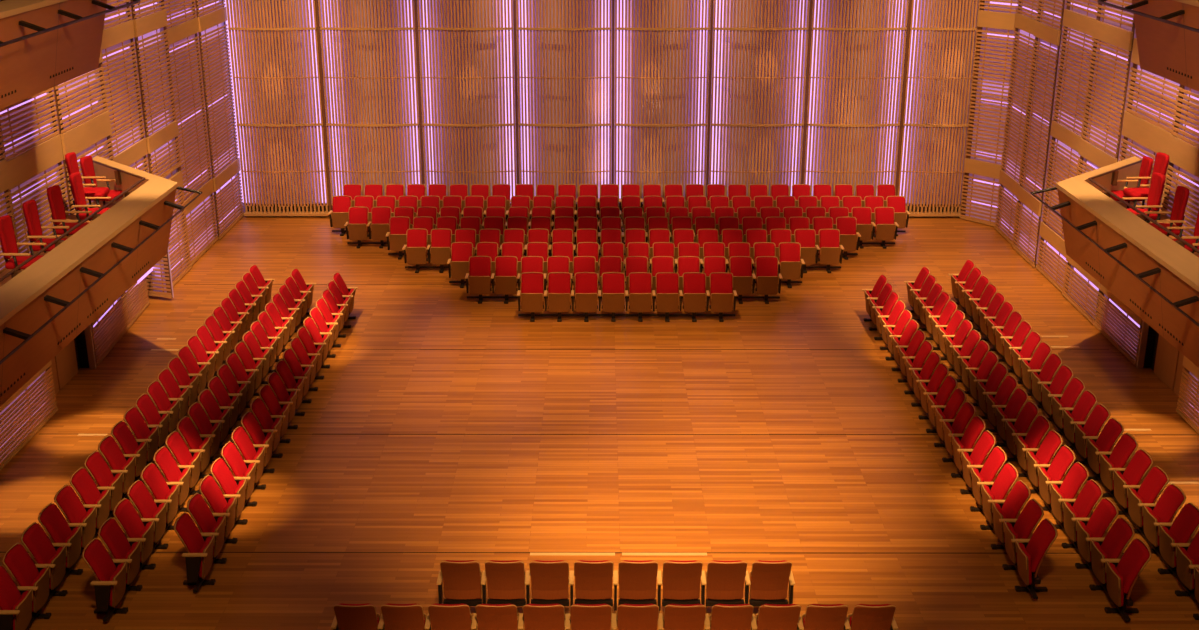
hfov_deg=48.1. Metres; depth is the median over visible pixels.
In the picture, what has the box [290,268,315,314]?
chair
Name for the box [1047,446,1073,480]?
cushion
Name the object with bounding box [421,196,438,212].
cushion
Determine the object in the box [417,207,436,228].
chair
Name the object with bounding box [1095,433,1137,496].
chair
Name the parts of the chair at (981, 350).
armrest, seat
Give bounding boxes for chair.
[0,565,37,629]
[2,543,55,618]
[20,522,71,595]
[38,503,86,574]
[54,485,100,548]
[69,467,114,529]
[82,538,131,613]
[84,451,127,516]
[98,435,139,499]
[98,517,145,590]
[111,420,151,483]
[113,498,158,569]
[123,407,162,467]
[127,480,171,548]
[135,393,172,449]
[141,463,183,529]
[146,380,182,433]
[153,446,194,511]
[157,368,192,420]
[165,431,204,494]
[167,357,201,407]
[174,512,218,584]
[177,346,210,400]
[177,416,214,477]
[186,335,218,388]
[187,402,224,462]
[187,493,229,563]
[195,325,226,377]
[198,389,233,447]
[199,475,240,543]
[204,315,234,364]
[207,376,242,433]
[210,457,250,524]
[212,306,241,353]
[217,364,250,420]
[220,297,248,341]
[221,441,259,506]
[226,352,258,407]
[227,288,255,332]
[231,426,268,488]
[234,341,265,395]
[235,280,262,322]
[241,411,276,472]
[242,272,268,312]
[242,331,272,383]
[248,264,274,304]
[250,321,279,372]
[250,397,284,457]
[257,311,286,361]
[259,384,292,442]
[264,302,292,351]
[267,372,299,428]
[271,293,298,341]
[275,359,306,415]
[278,284,304,332]
[282,348,313,402]
[284,276,310,322]
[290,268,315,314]
[290,337,319,390]
[297,327,325,379]
[303,317,331,367]
[309,307,337,357]
[316,298,342,347]
[321,289,347,337]
[327,280,352,327]
[328,196,351,235]
[331,603,380,629]
[332,272,357,318]
[343,184,361,206]
[344,207,370,247]
[354,196,373,223]
[364,184,382,206]
[370,207,390,247]
[376,196,395,216]
[378,603,426,629]
[385,217,409,258]
[386,184,403,206]
[394,207,413,228]
[399,196,417,216]
[402,229,430,272]
[407,184,425,206]
[413,217,433,250]
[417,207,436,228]
[421,196,439,227]
[424,603,472,629]
[428,184,446,216]
[430,229,451,272]
[437,217,456,243]
[437,560,481,605]
[440,207,459,228]
[443,196,462,227]
[447,242,472,287]
[449,184,467,212]
[455,229,475,255]
[460,217,480,243]
[463,207,483,228]
[465,196,485,227]
[465,256,494,303]
[471,184,488,209]
[471,603,518,629]
[476,242,497,278]
[479,229,501,255]
[481,560,525,605]
[484,217,503,250]
[486,207,506,239]
[487,196,508,221]
[492,184,510,214]
[495,256,520,303]
[501,242,522,278]
[504,229,526,255]
[507,217,527,250]
[509,207,530,238]
[511,196,531,227]
[515,184,533,210]
[517,272,546,321]
[518,603,564,629]
[521,256,546,289]
[525,560,568,605]
[527,242,548,278]
[528,229,551,255]
[531,207,553,237]
[531,217,551,250]
[533,196,553,226]
[537,184,554,210]
[547,256,572,290]
[548,272,573,321]
[552,229,575,256]
[552,242,573,277]
[554,207,576,231]
[554,217,576,247]
[555,196,576,221]
[558,184,576,210]
[565,603,611,629]
[569,560,612,605]
[573,256,598,293]
[575,272,600,321]
[576,229,599,262]
[577,196,598,224]
[577,207,599,238]
[577,242,598,272]
[578,217,599,244]
[579,184,598,209]
[599,196,620,224]
[599,256,624,293]
[600,184,620,209]
[600,207,622,238]
[600,229,621,255]
[601,217,623,242]
[602,242,625,277]
[602,272,627,321]
[611,604,658,629]
[613,560,657,610]
[621,196,640,227]
[622,184,642,206]
[623,207,645,239]
[625,217,647,241]
[625,229,645,257]
[625,256,647,293]
[628,242,651,273]
[629,272,655,321]
[643,184,663,212]
[643,196,662,227]
[646,207,668,239]
[648,217,671,241]
[649,229,669,261]
[651,256,673,293]
[653,242,676,272]
[656,272,682,321]
[657,560,702,610]
[658,604,705,629]
[664,184,685,208]
[666,196,684,227]
[669,207,687,239]
[672,217,694,242]
[673,229,693,261]
[677,256,699,293]
[678,242,702,272]
[682,272,709,321]
[685,184,703,206]
[688,196,706,217]
[692,207,710,239]
[695,217,718,242]
[697,229,718,259]
[701,560,746,606]
[703,242,728,271]
[703,256,725,293]
[704,604,753,629]
[707,184,724,206]
[709,272,736,321]
[710,196,728,216]
[714,207,733,233]
[719,217,738,241]
[722,229,742,264]
[728,184,746,206]
[728,242,753,272]
[729,256,755,303]
[732,196,750,216]
[737,207,756,230]
[742,217,761,241]
[745,560,794,606]
[746,229,766,268]
[749,184,767,206]
[751,604,800,629]
[754,196,772,216]
[754,242,779,275]
[755,256,782,303]
[760,207,779,228]
[766,217,785,241]
[770,184,788,206]
[770,229,790,272]
[776,196,794,216]
[778,242,804,287]
[783,207,802,228]
[789,217,809,241]
[792,184,809,206]
[794,229,819,272]
[797,604,847,629]
[798,196,816,216]
[806,207,825,228]
[813,184,831,206]
[813,217,832,246]
[818,229,843,272]
[820,196,839,216]
[829,207,848,228]
[834,184,852,206]
[836,217,860,259]
[842,196,861,216]
[843,604,897,629]
[852,207,875,248]
[856,184,873,206]
[862,274,887,320]
[864,196,883,234]
[867,283,893,330]
[872,291,899,339]
[874,207,898,248]
[877,184,895,206]
[878,300,905,349]
[883,309,911,360]
[886,196,909,235]
[889,319,918,370]
[896,330,925,382]
[902,340,932,393]
[904,266,929,312]
[909,351,940,406]
[910,274,936,320]
[916,283,942,330]
[916,363,948,419]
[922,291,949,339]
[923,375,957,432]
[928,300,957,349]
[931,388,966,446]
[935,310,964,359]
[939,401,975,461]
[942,319,972,370]
[948,259,974,304]
[948,415,985,477]
[950,329,980,381]
[955,267,981,312]
[957,340,989,393]
[957,430,995,493]
[962,275,989,321]
[965,351,998,405]
[967,446,1006,511]
[969,283,997,331]
[974,363,1007,418]
[976,292,1005,340]
[977,463,1018,529]
[983,375,1017,432]
[984,301,1013,350]
[988,480,1030,549]
[992,311,1022,361]
[992,387,1028,446]
[999,499,1043,569]
[1000,321,1031,372]
[1001,401,1038,461]
[1009,331,1041,383]
[1011,518,1057,591]
[1012,415,1050,476]
[1018,342,1051,395]
[1022,430,1062,492]
[1027,353,1062,407]
[1034,445,1075,510]
[1037,365,1073,420]
[1045,462,1088,528]
[1048,377,1084,434]
[1058,479,1103,547]
[1059,390,1097,448]
[1070,404,1110,464]
[1071,498,1118,568]
[1082,418,1123,480]
[1086,517,1134,590]
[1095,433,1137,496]
[1100,538,1151,613]
[1109,449,1152,514]
[1123,466,1168,532]
[1138,483,1185,552]
[1154,502,1198,573]
[1171,531,1198,595]
[1189,565,1198,619]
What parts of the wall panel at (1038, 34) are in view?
rail, rail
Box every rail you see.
[25,309,264,629]
[103,307,309,621]
[193,313,349,591]
[388,253,857,254]
[405,266,840,267]
[449,281,801,282]
[467,296,779,298]
[518,314,734,315]
[868,314,1037,598]
[910,305,1130,621]
[954,297,1198,605]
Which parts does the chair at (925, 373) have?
seat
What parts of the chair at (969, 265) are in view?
seat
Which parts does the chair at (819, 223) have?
seat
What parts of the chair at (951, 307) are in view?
seat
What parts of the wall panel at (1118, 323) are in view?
rail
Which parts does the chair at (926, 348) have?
seat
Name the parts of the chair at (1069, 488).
armrest, seat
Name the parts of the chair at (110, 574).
backrest, armrest, seat, armrest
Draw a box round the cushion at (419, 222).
[414,217,432,233]
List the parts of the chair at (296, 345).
seat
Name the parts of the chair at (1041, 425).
armrest, seat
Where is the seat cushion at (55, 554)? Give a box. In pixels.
[48,547,62,588]
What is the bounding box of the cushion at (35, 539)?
[23,524,55,563]
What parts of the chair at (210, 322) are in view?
seat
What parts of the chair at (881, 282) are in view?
seat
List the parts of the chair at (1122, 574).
armrest, seat, backrest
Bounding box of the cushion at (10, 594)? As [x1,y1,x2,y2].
[0,566,20,621]
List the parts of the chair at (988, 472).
armrest, seat, backrest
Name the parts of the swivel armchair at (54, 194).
backrest, armrest, seat, armrest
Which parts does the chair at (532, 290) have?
seat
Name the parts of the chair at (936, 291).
seat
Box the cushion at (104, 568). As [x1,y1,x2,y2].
[84,539,116,580]
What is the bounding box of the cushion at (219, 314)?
[213,307,231,330]
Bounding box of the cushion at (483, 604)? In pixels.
[478,603,515,605]
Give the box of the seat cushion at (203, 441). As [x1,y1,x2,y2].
[199,437,208,469]
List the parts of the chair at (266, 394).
seat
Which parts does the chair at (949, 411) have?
armrest, seat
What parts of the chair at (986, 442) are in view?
armrest, seat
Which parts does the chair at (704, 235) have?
seat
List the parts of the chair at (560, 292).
seat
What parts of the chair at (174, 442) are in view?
seat, armrest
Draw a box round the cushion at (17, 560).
[4,544,38,585]
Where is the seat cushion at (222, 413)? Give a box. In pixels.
[218,409,227,432]
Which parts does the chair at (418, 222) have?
seat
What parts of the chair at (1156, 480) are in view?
armrest, seat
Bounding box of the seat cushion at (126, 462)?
[121,457,132,483]
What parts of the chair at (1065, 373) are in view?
seat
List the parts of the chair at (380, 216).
seat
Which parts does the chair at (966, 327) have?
seat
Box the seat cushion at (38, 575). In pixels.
[31,568,45,611]
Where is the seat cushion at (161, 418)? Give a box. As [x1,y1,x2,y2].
[157,414,166,440]
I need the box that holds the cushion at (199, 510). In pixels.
[189,494,215,532]
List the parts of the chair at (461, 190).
seat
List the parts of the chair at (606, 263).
seat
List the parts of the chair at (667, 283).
seat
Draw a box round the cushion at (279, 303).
[273,294,289,316]
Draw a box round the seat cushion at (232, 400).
[228,396,236,421]
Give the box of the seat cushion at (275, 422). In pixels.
[271,418,279,446]
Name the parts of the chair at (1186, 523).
armrest, seat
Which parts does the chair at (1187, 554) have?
armrest, seat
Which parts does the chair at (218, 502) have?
backrest, seat, armrest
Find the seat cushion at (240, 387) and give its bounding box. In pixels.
[236,383,244,392]
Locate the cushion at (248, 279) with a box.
[243,273,259,294]
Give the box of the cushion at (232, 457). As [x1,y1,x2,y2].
[223,442,246,476]
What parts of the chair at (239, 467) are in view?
seat, armrest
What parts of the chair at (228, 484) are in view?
seat, armrest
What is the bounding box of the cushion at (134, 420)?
[125,407,149,438]
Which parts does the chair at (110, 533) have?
backrest, seat, armrest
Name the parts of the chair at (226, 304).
seat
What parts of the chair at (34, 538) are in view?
backrest, seat, armrest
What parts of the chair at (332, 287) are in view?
seat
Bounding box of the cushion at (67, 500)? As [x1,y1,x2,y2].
[56,486,86,522]
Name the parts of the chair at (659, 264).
seat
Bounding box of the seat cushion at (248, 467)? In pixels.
[244,463,253,496]
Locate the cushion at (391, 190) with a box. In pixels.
[386,185,403,199]
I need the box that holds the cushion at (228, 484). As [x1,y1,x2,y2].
[212,459,237,493]
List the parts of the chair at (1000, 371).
seat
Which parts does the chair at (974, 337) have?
seat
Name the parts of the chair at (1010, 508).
armrest, seat, backrest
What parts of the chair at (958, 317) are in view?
seat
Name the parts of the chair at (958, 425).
armrest, seat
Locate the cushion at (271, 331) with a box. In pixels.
[259,312,276,336]
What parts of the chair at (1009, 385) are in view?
armrest, seat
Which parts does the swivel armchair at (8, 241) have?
backrest, armrest, seat, armrest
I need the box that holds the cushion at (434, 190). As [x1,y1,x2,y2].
[429,185,445,199]
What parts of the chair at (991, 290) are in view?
seat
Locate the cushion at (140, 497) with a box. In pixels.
[129,481,157,517]
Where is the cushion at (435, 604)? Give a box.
[431,603,466,605]
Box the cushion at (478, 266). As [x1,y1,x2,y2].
[469,257,490,280]
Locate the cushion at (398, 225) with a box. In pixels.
[390,217,408,233]
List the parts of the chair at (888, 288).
seat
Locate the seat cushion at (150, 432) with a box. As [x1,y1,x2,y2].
[145,427,155,450]
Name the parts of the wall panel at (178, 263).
rail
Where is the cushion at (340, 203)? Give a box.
[333,196,350,211]
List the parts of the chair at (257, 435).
seat, armrest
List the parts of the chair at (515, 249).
seat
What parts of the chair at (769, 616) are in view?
armrest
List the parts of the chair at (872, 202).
seat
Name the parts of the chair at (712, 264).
seat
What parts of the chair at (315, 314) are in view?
seat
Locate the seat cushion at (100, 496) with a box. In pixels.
[94,490,106,527]
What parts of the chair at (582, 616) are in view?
armrest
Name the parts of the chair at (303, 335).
seat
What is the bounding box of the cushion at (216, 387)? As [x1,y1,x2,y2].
[209,377,230,405]
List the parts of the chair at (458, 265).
seat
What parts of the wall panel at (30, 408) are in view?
rail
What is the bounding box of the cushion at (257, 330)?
[251,322,269,346]
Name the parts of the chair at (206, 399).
seat, armrest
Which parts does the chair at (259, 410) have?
seat, armrest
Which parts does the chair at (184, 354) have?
seat, armrest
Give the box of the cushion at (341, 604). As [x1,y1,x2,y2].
[336,603,371,605]
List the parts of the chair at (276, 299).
seat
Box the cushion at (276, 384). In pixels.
[269,372,288,401]
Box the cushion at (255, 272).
[250,265,265,286]
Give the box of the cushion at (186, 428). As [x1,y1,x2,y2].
[178,417,202,448]
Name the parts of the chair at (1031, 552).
armrest, seat, backrest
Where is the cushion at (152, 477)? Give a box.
[142,464,169,499]
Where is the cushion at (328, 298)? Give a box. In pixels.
[323,290,338,312]
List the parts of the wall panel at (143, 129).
rail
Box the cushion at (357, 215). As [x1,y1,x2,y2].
[349,207,367,230]
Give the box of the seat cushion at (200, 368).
[196,364,204,392]
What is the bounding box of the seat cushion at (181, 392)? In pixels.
[177,388,186,397]
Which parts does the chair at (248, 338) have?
seat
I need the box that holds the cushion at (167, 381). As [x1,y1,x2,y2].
[159,369,180,397]
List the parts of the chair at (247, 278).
seat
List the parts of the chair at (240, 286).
seat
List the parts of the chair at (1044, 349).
armrest, seat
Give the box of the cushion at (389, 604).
[384,603,419,605]
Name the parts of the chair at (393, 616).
armrest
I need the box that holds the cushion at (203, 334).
[197,326,216,350]
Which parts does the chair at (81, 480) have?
backrest, seat, armrest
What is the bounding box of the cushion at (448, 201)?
[443,196,460,212]
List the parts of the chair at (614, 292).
seat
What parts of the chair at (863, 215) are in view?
seat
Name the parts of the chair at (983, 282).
seat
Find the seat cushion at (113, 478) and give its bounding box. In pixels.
[108,473,119,509]
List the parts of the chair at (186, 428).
seat, armrest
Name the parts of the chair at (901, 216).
seat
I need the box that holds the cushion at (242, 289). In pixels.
[236,281,252,302]
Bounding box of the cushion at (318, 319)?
[311,308,327,331]
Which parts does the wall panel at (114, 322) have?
rail, rail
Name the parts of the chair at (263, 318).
seat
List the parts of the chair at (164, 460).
seat, armrest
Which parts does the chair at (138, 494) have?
backrest, seat, armrest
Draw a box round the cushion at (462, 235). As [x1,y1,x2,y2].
[456,229,474,247]
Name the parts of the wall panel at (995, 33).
rail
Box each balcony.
[0,0,139,108]
[0,156,202,405]
[1030,156,1198,367]
[1097,0,1198,90]
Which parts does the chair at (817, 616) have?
armrest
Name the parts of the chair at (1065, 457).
armrest, seat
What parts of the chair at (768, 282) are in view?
seat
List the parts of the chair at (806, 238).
seat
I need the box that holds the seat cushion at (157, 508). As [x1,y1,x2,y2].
[152,503,163,541]
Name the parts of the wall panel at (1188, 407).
rail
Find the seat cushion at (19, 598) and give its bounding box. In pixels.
[12,591,27,629]
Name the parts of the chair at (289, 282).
seat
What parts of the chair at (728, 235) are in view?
seat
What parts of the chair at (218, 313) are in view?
seat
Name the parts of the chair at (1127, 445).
armrest, seat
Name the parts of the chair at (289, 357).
seat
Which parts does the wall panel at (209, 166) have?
rail, rail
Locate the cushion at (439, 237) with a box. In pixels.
[431,229,450,247]
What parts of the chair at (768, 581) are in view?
armrest, backrest, armrest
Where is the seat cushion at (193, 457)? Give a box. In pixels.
[188,452,198,486]
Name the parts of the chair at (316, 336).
seat, armrest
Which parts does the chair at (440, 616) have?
armrest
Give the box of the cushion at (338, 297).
[328,281,343,303]
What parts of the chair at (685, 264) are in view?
seat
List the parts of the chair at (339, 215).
seat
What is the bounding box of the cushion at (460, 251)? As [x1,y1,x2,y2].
[452,243,471,260]
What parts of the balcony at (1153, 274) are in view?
bracket arm, bracket arm, bracket arm, handrail, bracket arm, bracket arm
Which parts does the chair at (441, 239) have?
seat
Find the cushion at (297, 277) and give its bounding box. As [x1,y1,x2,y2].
[291,269,306,290]
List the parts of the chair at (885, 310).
seat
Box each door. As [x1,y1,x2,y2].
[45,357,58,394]
[55,340,77,389]
[1153,334,1178,390]
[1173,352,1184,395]
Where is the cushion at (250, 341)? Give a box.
[244,332,262,357]
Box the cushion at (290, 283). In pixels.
[285,277,301,298]
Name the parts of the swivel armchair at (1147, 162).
seat, armrest, backrest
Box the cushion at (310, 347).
[298,327,315,353]
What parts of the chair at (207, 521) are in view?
seat, armrest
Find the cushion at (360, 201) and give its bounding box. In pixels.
[355,196,372,212]
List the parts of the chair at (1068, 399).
armrest, seat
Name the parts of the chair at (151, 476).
seat, armrest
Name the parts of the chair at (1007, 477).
armrest, seat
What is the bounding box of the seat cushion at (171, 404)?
[167,400,176,431]
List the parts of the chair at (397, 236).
seat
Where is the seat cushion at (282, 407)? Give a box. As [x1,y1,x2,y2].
[279,404,286,433]
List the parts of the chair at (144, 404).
seat, armrest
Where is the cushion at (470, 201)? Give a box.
[465,196,482,207]
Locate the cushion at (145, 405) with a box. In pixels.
[137,394,160,424]
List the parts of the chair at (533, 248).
seat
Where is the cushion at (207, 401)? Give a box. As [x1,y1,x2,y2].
[199,390,221,419]
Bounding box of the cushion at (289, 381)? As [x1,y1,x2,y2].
[276,360,296,388]
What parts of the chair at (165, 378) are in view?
seat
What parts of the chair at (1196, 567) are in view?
armrest, seat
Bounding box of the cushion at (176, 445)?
[167,432,191,464]
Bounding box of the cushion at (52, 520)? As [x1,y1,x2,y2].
[40,504,71,542]
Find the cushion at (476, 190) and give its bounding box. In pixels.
[471,185,488,199]
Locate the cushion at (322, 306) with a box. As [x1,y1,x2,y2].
[317,299,333,322]
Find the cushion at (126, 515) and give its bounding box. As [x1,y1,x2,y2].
[115,499,144,537]
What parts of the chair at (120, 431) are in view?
seat, armrest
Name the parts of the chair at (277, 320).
seat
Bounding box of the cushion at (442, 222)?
[437,217,455,233]
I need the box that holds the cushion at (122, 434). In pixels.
[113,422,138,453]
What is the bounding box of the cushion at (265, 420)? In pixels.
[252,398,273,428]
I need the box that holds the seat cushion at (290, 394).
[287,391,294,401]
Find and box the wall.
[220,0,978,212]
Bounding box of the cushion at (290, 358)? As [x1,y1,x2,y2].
[284,349,303,375]
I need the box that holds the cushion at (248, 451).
[233,427,256,459]
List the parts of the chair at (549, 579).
armrest, backrest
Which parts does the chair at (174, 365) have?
seat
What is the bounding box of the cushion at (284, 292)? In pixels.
[279,285,295,307]
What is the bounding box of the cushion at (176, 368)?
[169,358,190,385]
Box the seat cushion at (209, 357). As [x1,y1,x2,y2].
[205,353,213,381]
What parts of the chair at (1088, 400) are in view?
seat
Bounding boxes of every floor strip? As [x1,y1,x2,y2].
[77,434,106,435]
[150,349,178,350]
[156,338,175,339]
[530,553,614,555]
[622,553,706,555]
[1051,346,1079,347]
[1124,429,1151,430]
[1168,482,1198,483]
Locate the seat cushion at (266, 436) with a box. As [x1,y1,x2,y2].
[262,432,270,443]
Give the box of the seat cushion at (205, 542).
[199,536,211,576]
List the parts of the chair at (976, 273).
seat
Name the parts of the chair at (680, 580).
armrest, backrest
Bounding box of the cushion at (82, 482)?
[71,468,100,503]
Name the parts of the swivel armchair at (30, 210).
backrest, armrest, seat, armrest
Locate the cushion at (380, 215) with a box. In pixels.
[372,207,390,224]
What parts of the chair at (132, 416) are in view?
seat, armrest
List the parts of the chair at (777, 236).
seat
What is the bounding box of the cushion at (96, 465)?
[86,452,113,486]
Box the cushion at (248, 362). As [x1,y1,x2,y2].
[236,342,254,368]
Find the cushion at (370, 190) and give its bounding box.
[365,185,381,199]
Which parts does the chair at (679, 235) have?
seat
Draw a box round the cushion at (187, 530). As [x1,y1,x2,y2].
[176,513,204,552]
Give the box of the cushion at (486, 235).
[480,229,499,246]
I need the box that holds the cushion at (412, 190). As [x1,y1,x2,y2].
[407,185,424,199]
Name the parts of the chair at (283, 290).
seat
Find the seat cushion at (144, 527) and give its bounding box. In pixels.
[139,522,150,561]
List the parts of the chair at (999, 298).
seat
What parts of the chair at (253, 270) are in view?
seat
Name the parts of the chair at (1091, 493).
armrest, seat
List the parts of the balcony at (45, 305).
bracket arm, bracket arm, handrail, bracket arm, bracket arm, bracket arm, bracket arm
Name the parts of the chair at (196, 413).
seat, armrest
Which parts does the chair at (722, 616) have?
armrest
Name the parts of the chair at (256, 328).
seat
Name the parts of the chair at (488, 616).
armrest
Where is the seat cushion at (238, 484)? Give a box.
[234,480,243,514]
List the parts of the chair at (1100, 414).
seat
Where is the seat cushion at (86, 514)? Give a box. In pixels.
[80,508,92,546]
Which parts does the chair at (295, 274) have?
seat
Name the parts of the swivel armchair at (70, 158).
backrest, armrest, seat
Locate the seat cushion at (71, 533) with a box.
[65,527,77,566]
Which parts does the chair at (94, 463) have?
seat, armrest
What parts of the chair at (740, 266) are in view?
seat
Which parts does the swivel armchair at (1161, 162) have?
seat, armrest, armrest, backrest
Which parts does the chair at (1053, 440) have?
armrest, seat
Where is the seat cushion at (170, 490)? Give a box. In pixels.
[165,485,175,521]
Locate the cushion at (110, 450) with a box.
[100,436,126,469]
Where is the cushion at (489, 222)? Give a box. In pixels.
[484,217,502,234]
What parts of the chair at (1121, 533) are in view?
armrest, seat, backrest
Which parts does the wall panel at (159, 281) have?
rail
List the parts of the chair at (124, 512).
seat, armrest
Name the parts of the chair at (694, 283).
seat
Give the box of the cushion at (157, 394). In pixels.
[148,381,170,410]
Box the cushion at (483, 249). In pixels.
[477,243,496,260]
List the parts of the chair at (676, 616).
armrest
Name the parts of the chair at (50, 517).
backrest, seat, armrest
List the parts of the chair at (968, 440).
armrest, seat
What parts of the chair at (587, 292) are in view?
seat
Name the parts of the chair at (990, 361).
seat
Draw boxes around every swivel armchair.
[0,215,45,269]
[22,200,68,252]
[47,185,91,235]
[65,152,109,222]
[69,172,110,220]
[80,155,122,207]
[1110,156,1152,208]
[1122,172,1165,220]
[1123,152,1169,222]
[1144,186,1188,236]
[1167,210,1198,252]
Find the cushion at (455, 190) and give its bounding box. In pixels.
[450,185,466,199]
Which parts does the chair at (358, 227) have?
seat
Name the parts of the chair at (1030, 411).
armrest, seat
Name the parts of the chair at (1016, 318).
armrest, seat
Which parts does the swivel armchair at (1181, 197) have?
armrest, seat, armrest, backrest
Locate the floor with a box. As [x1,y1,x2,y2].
[0,213,1198,629]
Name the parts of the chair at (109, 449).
seat, armrest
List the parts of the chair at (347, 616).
armrest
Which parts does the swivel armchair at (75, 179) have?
backrest, armrest, seat, armrest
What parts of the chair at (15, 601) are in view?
armrest, seat, armrest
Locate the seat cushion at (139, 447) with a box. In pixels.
[134,442,144,475]
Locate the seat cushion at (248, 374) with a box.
[245,371,252,396]
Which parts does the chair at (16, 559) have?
backrest, seat, armrest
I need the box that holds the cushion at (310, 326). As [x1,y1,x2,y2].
[305,317,321,342]
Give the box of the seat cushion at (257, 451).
[253,447,262,459]
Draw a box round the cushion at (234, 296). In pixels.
[229,289,246,311]
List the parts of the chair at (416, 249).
seat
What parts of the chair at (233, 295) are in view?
seat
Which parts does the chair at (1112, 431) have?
armrest, seat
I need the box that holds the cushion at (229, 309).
[221,298,239,321]
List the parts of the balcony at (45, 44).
bracket arm, bracket arm, bracket arm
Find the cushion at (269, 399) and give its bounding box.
[260,385,281,414]
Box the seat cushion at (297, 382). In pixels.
[294,379,301,388]
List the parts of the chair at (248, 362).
seat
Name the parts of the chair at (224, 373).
seat, armrest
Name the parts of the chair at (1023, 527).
armrest, seat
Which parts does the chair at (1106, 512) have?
armrest, seat, backrest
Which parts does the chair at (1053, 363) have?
seat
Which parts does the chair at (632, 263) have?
seat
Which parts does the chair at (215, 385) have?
seat, armrest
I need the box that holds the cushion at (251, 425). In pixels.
[243,412,264,443]
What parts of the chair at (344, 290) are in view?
seat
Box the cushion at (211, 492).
[201,476,226,512]
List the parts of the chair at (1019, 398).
armrest, seat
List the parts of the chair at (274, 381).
seat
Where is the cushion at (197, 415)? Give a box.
[189,403,212,433]
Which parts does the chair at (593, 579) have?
armrest, backrest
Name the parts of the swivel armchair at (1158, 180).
armrest, seat, armrest, backrest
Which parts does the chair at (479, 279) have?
seat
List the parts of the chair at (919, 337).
seat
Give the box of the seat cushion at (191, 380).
[187,376,195,405]
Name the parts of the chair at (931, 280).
seat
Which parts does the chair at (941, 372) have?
seat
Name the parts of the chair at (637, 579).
armrest, backrest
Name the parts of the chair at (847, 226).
seat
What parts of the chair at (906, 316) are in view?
seat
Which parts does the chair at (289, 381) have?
seat, armrest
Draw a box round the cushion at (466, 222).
[461,217,479,233]
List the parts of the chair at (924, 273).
seat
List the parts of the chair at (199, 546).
backrest, armrest, seat, armrest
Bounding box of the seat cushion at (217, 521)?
[212,516,222,555]
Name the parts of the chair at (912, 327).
seat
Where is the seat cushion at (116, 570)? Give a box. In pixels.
[109,563,123,605]
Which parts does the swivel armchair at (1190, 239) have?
armrest, seat, armrest, backrest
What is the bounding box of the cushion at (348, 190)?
[343,185,360,199]
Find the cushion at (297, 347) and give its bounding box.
[291,338,309,364]
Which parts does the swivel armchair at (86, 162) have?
backrest, seat, armrest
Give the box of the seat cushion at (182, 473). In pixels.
[177,468,187,503]
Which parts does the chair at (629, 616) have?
armrest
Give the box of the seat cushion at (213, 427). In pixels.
[209,423,217,455]
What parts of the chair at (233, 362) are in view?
seat, armrest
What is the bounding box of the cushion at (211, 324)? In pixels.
[205,316,224,340]
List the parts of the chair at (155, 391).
seat, armrest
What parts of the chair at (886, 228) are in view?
seat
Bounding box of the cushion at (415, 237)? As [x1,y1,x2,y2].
[407,229,426,254]
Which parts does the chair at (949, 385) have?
armrest, seat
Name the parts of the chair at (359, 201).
seat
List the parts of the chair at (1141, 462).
armrest, seat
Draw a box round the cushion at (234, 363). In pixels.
[227,353,247,380]
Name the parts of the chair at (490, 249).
seat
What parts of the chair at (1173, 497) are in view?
armrest, seat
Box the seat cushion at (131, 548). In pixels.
[125,542,137,582]
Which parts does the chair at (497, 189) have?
seat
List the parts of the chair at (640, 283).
seat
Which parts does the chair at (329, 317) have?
seat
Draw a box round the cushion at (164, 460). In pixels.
[155,447,180,481]
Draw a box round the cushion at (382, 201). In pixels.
[377,196,394,211]
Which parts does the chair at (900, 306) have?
seat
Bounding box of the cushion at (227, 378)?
[218,365,239,392]
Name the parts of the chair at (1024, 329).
armrest, seat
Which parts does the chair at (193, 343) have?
seat, armrest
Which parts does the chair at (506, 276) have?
seat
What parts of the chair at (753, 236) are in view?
seat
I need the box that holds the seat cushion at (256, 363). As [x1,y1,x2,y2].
[253,360,260,382]
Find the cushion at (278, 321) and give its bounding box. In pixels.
[266,303,283,326]
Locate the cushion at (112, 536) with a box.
[100,519,130,558]
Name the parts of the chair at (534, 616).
armrest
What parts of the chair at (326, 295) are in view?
seat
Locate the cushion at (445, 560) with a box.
[445,560,473,561]
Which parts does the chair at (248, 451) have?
seat, armrest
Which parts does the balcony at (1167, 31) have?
bracket arm, bracket arm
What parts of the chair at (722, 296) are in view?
seat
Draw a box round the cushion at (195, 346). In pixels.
[188,336,207,361]
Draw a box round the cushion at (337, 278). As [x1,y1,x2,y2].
[333,273,348,294]
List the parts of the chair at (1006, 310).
seat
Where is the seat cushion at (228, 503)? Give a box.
[223,498,233,535]
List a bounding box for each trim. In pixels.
[0,552,1156,553]
[74,338,79,369]
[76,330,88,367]
[84,324,95,368]
[184,284,438,284]
[315,0,332,210]
[320,434,1195,434]
[357,349,1108,349]
[414,0,424,184]
[513,0,519,183]
[611,0,614,183]
[706,0,713,196]
[801,0,812,183]
[895,0,911,195]
[1136,321,1148,368]
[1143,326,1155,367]
[1151,332,1158,370]
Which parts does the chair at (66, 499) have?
seat, armrest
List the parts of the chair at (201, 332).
seat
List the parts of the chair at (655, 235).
seat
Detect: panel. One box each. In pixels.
[0,48,113,252]
[0,127,18,273]
[0,361,57,470]
[91,278,149,365]
[97,0,181,286]
[146,247,173,297]
[159,0,243,265]
[165,167,191,286]
[224,0,328,215]
[318,0,421,201]
[417,0,515,215]
[516,0,611,215]
[614,0,710,215]
[709,0,809,195]
[804,0,908,195]
[898,0,979,215]
[960,0,1018,225]
[994,0,1066,267]
[1036,0,1135,324]
[1095,284,1142,365]
[1119,31,1198,238]
[1176,356,1198,433]
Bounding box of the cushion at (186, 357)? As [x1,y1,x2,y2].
[179,347,199,373]
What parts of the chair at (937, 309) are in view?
seat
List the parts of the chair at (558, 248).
seat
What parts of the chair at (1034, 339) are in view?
seat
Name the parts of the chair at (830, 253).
seat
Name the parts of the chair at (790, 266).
seat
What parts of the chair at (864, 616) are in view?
armrest, armrest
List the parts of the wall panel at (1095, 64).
rail, rail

